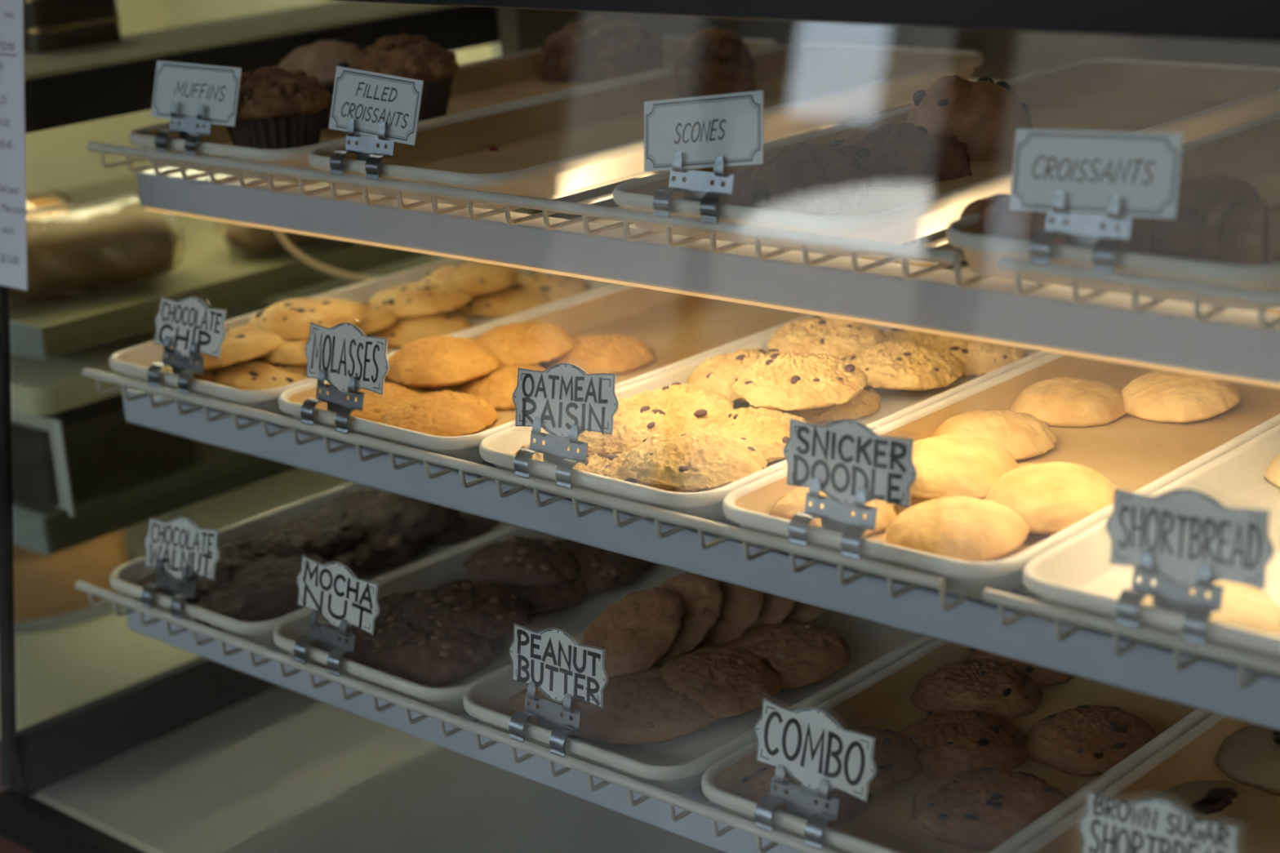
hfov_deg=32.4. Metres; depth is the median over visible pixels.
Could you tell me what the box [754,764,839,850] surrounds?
clip
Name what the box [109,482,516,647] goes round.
baking tray
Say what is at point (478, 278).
cookie
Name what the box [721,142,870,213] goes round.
scone
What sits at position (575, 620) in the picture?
baking tray
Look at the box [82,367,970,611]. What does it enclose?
wire shelf
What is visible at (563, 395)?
name card
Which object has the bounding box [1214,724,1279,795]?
cookie
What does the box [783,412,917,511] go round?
name card
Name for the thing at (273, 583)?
cookie
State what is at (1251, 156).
liner
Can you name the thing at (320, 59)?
muffin
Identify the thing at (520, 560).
cookie
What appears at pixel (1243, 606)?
cookie
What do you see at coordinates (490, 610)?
cookie
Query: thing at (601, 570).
cookie
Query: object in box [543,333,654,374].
cookie
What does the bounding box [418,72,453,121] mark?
paper cup
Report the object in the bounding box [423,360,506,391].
cookie
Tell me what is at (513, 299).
cookie
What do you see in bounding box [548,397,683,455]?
cookie
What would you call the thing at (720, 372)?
cookie
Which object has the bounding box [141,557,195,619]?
clip
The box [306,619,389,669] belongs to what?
cookie
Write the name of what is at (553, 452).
clip
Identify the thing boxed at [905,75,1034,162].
scone
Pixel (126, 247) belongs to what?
loaf
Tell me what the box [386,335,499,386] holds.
cookie
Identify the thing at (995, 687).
cookie
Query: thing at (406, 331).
cookie
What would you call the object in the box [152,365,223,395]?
cookie
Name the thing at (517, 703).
cookie
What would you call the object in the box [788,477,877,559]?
clip
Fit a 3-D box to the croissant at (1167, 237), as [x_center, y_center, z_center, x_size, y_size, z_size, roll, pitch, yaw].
[0.341,-0.131,1.377,0.127,0.049,0.071,-12,19,-24]
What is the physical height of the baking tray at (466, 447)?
0.030 m
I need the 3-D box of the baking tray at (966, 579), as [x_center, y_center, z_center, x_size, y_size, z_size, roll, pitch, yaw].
[0.355,-0.001,1.663,0.238,0.030,0.664,12,23,41]
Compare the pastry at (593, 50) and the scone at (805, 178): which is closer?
the scone at (805, 178)
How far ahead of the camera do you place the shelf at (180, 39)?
2.30 m
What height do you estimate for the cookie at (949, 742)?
0.026 m
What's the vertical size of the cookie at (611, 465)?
0.022 m
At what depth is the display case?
2.08 m
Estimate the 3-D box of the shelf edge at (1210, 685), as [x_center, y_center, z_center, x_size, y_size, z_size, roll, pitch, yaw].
[0.143,0.102,1.542,1.644,0.033,0.064,12,23,41]
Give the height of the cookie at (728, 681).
0.026 m
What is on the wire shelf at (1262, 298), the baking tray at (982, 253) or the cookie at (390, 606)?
the baking tray at (982, 253)
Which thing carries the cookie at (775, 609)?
on the baking tray at (677, 766)
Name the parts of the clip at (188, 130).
arm, plate, arm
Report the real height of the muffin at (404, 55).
0.084 m
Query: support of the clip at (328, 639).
attached to the baking tray at (575, 620)
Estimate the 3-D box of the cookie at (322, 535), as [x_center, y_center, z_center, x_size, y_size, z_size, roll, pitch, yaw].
[-0.310,0.102,2.075,0.105,0.028,0.104,-11,19,-22]
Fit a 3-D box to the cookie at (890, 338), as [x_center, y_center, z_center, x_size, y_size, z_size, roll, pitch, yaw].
[0.187,-0.070,1.921,0.099,0.022,0.102,1,18,15]
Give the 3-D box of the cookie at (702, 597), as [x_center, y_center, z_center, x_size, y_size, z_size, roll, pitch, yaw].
[0.025,0.160,1.818,0.086,0.065,0.101,-17,21,-36]
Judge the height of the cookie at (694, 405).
0.028 m
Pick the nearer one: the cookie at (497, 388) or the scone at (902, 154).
the scone at (902, 154)
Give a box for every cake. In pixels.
[13,528,128,621]
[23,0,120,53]
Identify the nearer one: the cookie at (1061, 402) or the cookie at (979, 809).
the cookie at (979, 809)
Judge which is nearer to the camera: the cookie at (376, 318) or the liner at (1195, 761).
the liner at (1195, 761)
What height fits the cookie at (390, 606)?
0.027 m
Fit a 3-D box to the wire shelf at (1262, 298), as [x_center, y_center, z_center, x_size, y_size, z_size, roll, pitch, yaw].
[0.632,-0.140,1.419,0.488,0.029,0.699,12,23,41]
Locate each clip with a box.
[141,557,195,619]
[147,335,204,395]
[154,101,212,156]
[293,608,355,676]
[300,368,364,434]
[329,119,395,179]
[508,681,581,757]
[513,416,587,488]
[652,151,734,222]
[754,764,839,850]
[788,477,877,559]
[1029,190,1132,273]
[1115,550,1223,645]
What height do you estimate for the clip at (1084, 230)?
0.046 m
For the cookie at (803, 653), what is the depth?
1.76 m
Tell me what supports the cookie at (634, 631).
on the baking tray at (677, 766)
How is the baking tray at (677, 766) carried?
on the wire shelf at (701, 808)
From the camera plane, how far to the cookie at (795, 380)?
1.73 m
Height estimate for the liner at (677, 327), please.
0.023 m
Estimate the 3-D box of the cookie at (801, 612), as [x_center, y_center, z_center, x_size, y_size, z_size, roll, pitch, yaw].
[0.133,0.135,1.876,0.085,0.066,0.103,-12,19,-26]
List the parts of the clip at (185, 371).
arm, plate, arm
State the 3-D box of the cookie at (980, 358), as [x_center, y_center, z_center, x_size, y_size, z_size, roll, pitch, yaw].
[0.281,-0.066,1.888,0.099,0.022,0.102,-16,21,-35]
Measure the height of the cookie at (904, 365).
0.026 m
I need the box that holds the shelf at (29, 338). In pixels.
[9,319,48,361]
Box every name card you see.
[141,516,220,585]
[151,60,241,126]
[151,291,226,363]
[296,555,379,635]
[304,321,389,399]
[328,66,423,145]
[509,621,608,708]
[512,362,618,444]
[644,90,764,172]
[754,697,876,802]
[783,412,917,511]
[1008,128,1183,219]
[1078,790,1239,852]
[1106,480,1274,590]
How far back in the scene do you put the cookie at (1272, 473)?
1.55 m
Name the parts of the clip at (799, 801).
arm, plate, arm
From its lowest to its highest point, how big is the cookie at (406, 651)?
0.030 m
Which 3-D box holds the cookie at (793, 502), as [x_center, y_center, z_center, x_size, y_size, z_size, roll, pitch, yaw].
[0.136,0.053,1.533,0.089,0.023,0.090,-18,22,-38]
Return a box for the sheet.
[0,0,29,290]
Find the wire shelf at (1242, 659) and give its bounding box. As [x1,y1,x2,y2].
[982,588,1279,688]
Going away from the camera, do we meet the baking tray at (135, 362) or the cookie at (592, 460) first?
the cookie at (592, 460)
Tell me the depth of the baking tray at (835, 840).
1.52 m
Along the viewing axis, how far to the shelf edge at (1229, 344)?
1.53 m
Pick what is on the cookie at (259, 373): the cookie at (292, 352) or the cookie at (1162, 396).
the cookie at (292, 352)
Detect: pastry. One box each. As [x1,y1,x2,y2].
[537,16,664,83]
[671,26,756,97]
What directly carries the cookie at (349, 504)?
on the baking tray at (123, 579)
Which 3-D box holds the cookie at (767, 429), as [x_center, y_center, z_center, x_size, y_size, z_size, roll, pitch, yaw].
[0.086,0.002,1.694,0.100,0.027,0.099,-13,20,-28]
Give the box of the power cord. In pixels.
[273,230,378,282]
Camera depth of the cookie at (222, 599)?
1.94 m
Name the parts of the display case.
corner post, panel, sill, corner post, panel, panel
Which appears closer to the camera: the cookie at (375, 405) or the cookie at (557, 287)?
the cookie at (375, 405)
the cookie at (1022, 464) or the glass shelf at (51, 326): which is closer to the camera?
the cookie at (1022, 464)
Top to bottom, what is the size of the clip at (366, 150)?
0.046 m
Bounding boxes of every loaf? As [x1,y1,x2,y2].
[9,193,187,302]
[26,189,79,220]
[213,182,345,254]
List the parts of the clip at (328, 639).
arm, plate, arm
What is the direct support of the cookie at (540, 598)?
on the baking tray at (575, 620)
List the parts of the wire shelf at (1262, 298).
rail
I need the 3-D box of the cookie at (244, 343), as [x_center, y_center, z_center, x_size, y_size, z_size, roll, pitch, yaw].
[-0.369,-0.072,1.972,0.105,0.025,0.106,-12,19,-26]
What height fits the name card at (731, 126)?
0.061 m
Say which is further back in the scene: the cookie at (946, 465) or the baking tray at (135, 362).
the baking tray at (135, 362)
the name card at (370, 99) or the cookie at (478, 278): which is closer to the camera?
the name card at (370, 99)
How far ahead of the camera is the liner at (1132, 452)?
1.67 m
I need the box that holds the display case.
[0,0,1279,852]
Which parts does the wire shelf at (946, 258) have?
rail, rail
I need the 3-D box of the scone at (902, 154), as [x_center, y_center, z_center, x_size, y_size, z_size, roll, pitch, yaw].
[0.191,-0.210,1.673,0.101,0.042,0.090,-14,20,-30]
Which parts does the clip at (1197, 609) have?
arm, plate, arm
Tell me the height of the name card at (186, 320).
0.060 m
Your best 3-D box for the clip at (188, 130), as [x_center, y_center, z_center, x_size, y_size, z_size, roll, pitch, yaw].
[-0.391,-0.254,1.889,0.058,0.046,0.021,12,23,41]
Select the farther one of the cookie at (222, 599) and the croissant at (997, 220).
the cookie at (222, 599)
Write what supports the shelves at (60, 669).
on the floor
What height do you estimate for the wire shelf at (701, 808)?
0.029 m
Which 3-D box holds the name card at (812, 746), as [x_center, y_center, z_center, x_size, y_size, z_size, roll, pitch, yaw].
[0.117,0.217,1.480,0.112,0.065,0.015,12,23,41]
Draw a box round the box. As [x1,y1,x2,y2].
[10,330,207,517]
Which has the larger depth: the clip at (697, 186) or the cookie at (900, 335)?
the cookie at (900, 335)
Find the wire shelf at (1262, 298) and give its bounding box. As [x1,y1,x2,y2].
[998,257,1279,329]
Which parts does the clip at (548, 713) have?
arm, plate, arm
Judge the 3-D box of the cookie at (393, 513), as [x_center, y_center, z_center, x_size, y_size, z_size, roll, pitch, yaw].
[-0.226,0.080,2.130,0.100,0.032,0.103,-7,17,-9]
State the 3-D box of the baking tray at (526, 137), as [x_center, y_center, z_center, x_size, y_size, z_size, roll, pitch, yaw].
[0.028,-0.275,1.947,0.221,0.023,0.647,12,23,41]
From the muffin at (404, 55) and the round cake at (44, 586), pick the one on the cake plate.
the round cake at (44, 586)
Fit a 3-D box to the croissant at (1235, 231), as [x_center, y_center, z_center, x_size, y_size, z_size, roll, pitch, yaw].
[0.373,-0.119,1.344,0.107,0.041,0.060,5,19,25]
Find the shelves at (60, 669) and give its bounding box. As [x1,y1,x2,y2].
[0,0,496,852]
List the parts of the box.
lid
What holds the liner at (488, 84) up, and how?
in the baking tray at (297, 157)
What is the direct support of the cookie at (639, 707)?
on the baking tray at (677, 766)
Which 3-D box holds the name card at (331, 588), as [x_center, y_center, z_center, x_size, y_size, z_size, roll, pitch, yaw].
[-0.248,0.138,1.807,0.114,0.062,0.015,12,23,41]
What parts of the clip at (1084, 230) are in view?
arm, plate, arm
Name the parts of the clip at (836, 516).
arm, plate, arm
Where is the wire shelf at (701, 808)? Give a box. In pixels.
[75,580,839,852]
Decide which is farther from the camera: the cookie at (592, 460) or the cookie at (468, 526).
the cookie at (468, 526)
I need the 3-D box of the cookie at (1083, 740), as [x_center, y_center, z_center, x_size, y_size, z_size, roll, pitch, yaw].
[0.332,0.224,1.616,0.102,0.025,0.100,-7,18,-10]
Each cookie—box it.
[135,565,219,604]
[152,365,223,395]
[172,325,284,369]
[193,582,303,631]
[213,356,308,390]
[214,536,275,583]
[231,554,330,608]
[244,297,367,341]
[260,338,308,364]
[261,511,367,559]
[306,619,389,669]
[314,490,380,518]
[323,542,386,578]
[346,382,432,422]
[347,514,431,567]
[355,301,397,334]
[355,491,459,541]
[362,619,497,684]
[365,311,474,347]
[368,279,471,318]
[374,589,422,627]
[377,390,497,436]
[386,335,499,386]
[402,579,530,639]
[420,261,519,296]
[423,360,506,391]
[429,511,501,545]
[451,284,551,317]
[456,363,546,410]
[462,535,581,585]
[475,321,575,365]
[480,576,588,615]
[500,685,582,737]
[511,271,591,302]
[513,440,604,488]
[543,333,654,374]
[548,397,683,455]
[552,538,641,593]
[573,666,716,744]
[582,586,682,677]
[588,451,704,493]
[622,428,768,489]
[627,382,733,432]
[635,558,654,573]
[652,572,723,667]
[659,644,782,718]
[686,348,783,401]
[697,406,805,462]
[697,580,764,646]
[720,620,851,688]
[733,348,867,410]
[735,765,871,827]
[748,592,796,627]
[767,315,886,359]
[769,486,898,537]
[778,386,880,423]
[782,601,824,622]
[842,724,923,792]
[844,340,965,390]
[879,328,897,342]
[884,327,941,346]
[885,495,1029,561]
[896,709,1028,778]
[910,435,1019,500]
[910,657,1042,719]
[911,766,1067,850]
[926,335,1029,377]
[931,409,1057,461]
[968,648,1074,687]
[982,462,1035,500]
[984,461,1119,534]
[1009,377,1126,427]
[1025,704,1157,776]
[1120,369,1241,423]
[1142,580,1279,636]
[1155,780,1279,852]
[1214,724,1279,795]
[1263,454,1279,488]
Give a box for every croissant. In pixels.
[960,193,1067,244]
[1101,174,1261,259]
[1187,198,1279,265]
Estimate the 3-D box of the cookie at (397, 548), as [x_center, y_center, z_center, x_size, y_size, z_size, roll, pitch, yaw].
[-0.251,0.103,2.107,0.102,0.033,0.105,-3,17,3]
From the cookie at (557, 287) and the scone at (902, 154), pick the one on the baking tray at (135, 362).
the cookie at (557, 287)
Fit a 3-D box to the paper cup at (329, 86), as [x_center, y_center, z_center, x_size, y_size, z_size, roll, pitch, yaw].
[-0.294,-0.309,2.089,0.089,0.045,0.089,12,23,41]
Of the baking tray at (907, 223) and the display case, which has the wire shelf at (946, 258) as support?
the baking tray at (907, 223)
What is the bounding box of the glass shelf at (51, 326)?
[9,175,496,358]
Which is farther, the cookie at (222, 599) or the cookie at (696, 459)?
the cookie at (222, 599)
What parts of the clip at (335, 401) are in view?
arm, plate, arm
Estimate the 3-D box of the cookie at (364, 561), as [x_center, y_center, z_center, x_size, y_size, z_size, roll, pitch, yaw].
[-0.291,0.123,2.054,0.100,0.028,0.103,12,23,41]
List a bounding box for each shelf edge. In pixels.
[122,387,1279,730]
[124,606,800,852]
[136,166,1279,388]
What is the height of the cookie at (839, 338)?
0.025 m
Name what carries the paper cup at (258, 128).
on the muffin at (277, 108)
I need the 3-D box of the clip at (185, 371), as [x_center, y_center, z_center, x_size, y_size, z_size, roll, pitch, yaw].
[-0.401,-0.052,1.907,0.058,0.046,0.021,12,23,41]
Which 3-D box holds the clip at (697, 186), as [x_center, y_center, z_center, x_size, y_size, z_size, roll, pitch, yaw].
[0.036,-0.162,1.506,0.058,0.046,0.021,12,23,41]
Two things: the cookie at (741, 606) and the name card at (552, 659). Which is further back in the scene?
the cookie at (741, 606)
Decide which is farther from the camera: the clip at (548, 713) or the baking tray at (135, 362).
the baking tray at (135, 362)
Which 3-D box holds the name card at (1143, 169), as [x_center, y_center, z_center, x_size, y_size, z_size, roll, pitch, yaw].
[0.269,-0.150,1.306,0.114,0.053,0.012,12,23,41]
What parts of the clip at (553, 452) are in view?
arm, plate, arm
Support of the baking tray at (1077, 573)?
on the wire shelf at (1242, 659)
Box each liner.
[140,38,769,145]
[288,255,933,433]
[625,62,1279,217]
[712,594,1196,852]
[734,308,1279,561]
[960,118,1279,234]
[1035,716,1279,852]
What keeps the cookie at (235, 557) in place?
on the cookie at (204, 585)
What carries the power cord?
attached to the display case
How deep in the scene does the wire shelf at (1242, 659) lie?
1.29 m
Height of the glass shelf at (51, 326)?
0.031 m
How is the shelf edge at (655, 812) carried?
attached to the wire shelf at (701, 808)
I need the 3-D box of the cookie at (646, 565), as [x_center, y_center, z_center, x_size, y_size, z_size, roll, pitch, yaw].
[-0.032,0.112,2.053,0.106,0.025,0.111,6,20,27]
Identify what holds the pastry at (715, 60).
on the baking tray at (526, 137)
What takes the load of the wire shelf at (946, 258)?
attached to the display case
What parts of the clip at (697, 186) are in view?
arm, plate, arm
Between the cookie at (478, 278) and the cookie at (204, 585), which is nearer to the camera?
the cookie at (204, 585)
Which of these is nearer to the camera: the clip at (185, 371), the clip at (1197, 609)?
the clip at (1197, 609)
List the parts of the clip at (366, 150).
arm, plate, arm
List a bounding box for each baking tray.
[109,217,637,418]
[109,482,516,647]
[128,33,779,181]
[273,517,730,715]
[278,253,946,467]
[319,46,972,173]
[462,583,1026,794]
[479,266,1051,525]
[613,57,1279,257]
[701,588,1213,852]
[722,306,1279,598]
[946,111,1279,310]
[1015,713,1226,852]
[1022,424,1279,675]
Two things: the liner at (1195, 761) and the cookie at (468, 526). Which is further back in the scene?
the cookie at (468, 526)
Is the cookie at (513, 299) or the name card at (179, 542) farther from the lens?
the cookie at (513, 299)
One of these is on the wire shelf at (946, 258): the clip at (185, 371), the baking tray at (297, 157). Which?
the baking tray at (297, 157)
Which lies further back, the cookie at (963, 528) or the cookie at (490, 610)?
the cookie at (490, 610)
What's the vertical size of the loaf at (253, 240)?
0.065 m
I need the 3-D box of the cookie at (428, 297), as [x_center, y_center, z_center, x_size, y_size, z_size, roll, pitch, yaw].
[-0.213,-0.126,2.130,0.101,0.021,0.100,-19,23,-40]
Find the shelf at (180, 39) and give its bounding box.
[23,0,451,79]
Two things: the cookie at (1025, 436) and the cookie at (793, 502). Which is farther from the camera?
the cookie at (1025, 436)
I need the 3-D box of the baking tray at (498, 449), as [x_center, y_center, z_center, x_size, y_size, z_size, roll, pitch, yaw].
[0.177,-0.039,1.822,0.238,0.030,0.664,12,23,41]
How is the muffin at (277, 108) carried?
on the liner at (488, 84)
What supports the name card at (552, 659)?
on the clip at (548, 713)
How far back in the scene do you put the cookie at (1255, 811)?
1.48 m
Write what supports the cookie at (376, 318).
on the baking tray at (135, 362)
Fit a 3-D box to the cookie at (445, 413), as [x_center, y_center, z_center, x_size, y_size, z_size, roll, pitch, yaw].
[-0.168,-0.013,1.811,0.101,0.022,0.104,-1,17,9]
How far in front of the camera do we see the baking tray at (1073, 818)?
1.51 m
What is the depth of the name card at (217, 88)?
1.89 m
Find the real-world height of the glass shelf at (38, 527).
0.038 m
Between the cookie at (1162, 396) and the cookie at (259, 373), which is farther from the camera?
the cookie at (259, 373)
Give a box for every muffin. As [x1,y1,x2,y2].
[226,66,332,149]
[277,39,366,128]
[350,33,458,121]
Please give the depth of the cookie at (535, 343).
1.93 m
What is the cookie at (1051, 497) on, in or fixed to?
on the liner at (1132, 452)
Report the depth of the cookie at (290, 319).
2.00 m
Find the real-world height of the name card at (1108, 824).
0.062 m
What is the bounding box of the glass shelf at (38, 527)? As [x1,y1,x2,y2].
[13,300,297,553]
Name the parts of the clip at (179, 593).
arm, plate, arm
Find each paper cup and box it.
[226,108,324,149]
[319,83,333,128]
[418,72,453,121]
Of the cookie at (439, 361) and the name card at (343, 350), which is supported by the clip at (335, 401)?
the name card at (343, 350)
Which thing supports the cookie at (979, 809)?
on the liner at (887, 821)
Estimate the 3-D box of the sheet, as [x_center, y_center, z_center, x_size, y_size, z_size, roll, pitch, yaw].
[-0.627,-0.281,2.042,0.222,0.285,0.043,12,23,41]
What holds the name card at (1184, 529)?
attached to the clip at (1197, 609)
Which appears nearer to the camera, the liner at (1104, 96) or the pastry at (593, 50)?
the liner at (1104, 96)
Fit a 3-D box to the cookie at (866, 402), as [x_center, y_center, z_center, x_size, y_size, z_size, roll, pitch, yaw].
[0.146,-0.027,1.790,0.099,0.023,0.103,-12,19,-24]
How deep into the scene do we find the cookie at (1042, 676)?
1.73 m
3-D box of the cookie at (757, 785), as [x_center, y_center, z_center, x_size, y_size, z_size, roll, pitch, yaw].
[0.114,0.254,1.564,0.098,0.026,0.096,1,18,16]
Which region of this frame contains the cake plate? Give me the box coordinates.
[14,553,141,632]
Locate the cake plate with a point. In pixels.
(90, 612)
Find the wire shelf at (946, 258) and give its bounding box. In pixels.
[86,78,1000,287]
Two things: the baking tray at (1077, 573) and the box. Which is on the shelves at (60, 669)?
the box
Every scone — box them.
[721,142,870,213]
[831,122,972,186]
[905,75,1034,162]
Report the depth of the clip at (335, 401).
1.77 m
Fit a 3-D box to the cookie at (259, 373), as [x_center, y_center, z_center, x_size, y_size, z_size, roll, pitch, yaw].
[-0.328,-0.049,1.957,0.101,0.022,0.101,-4,17,-2]

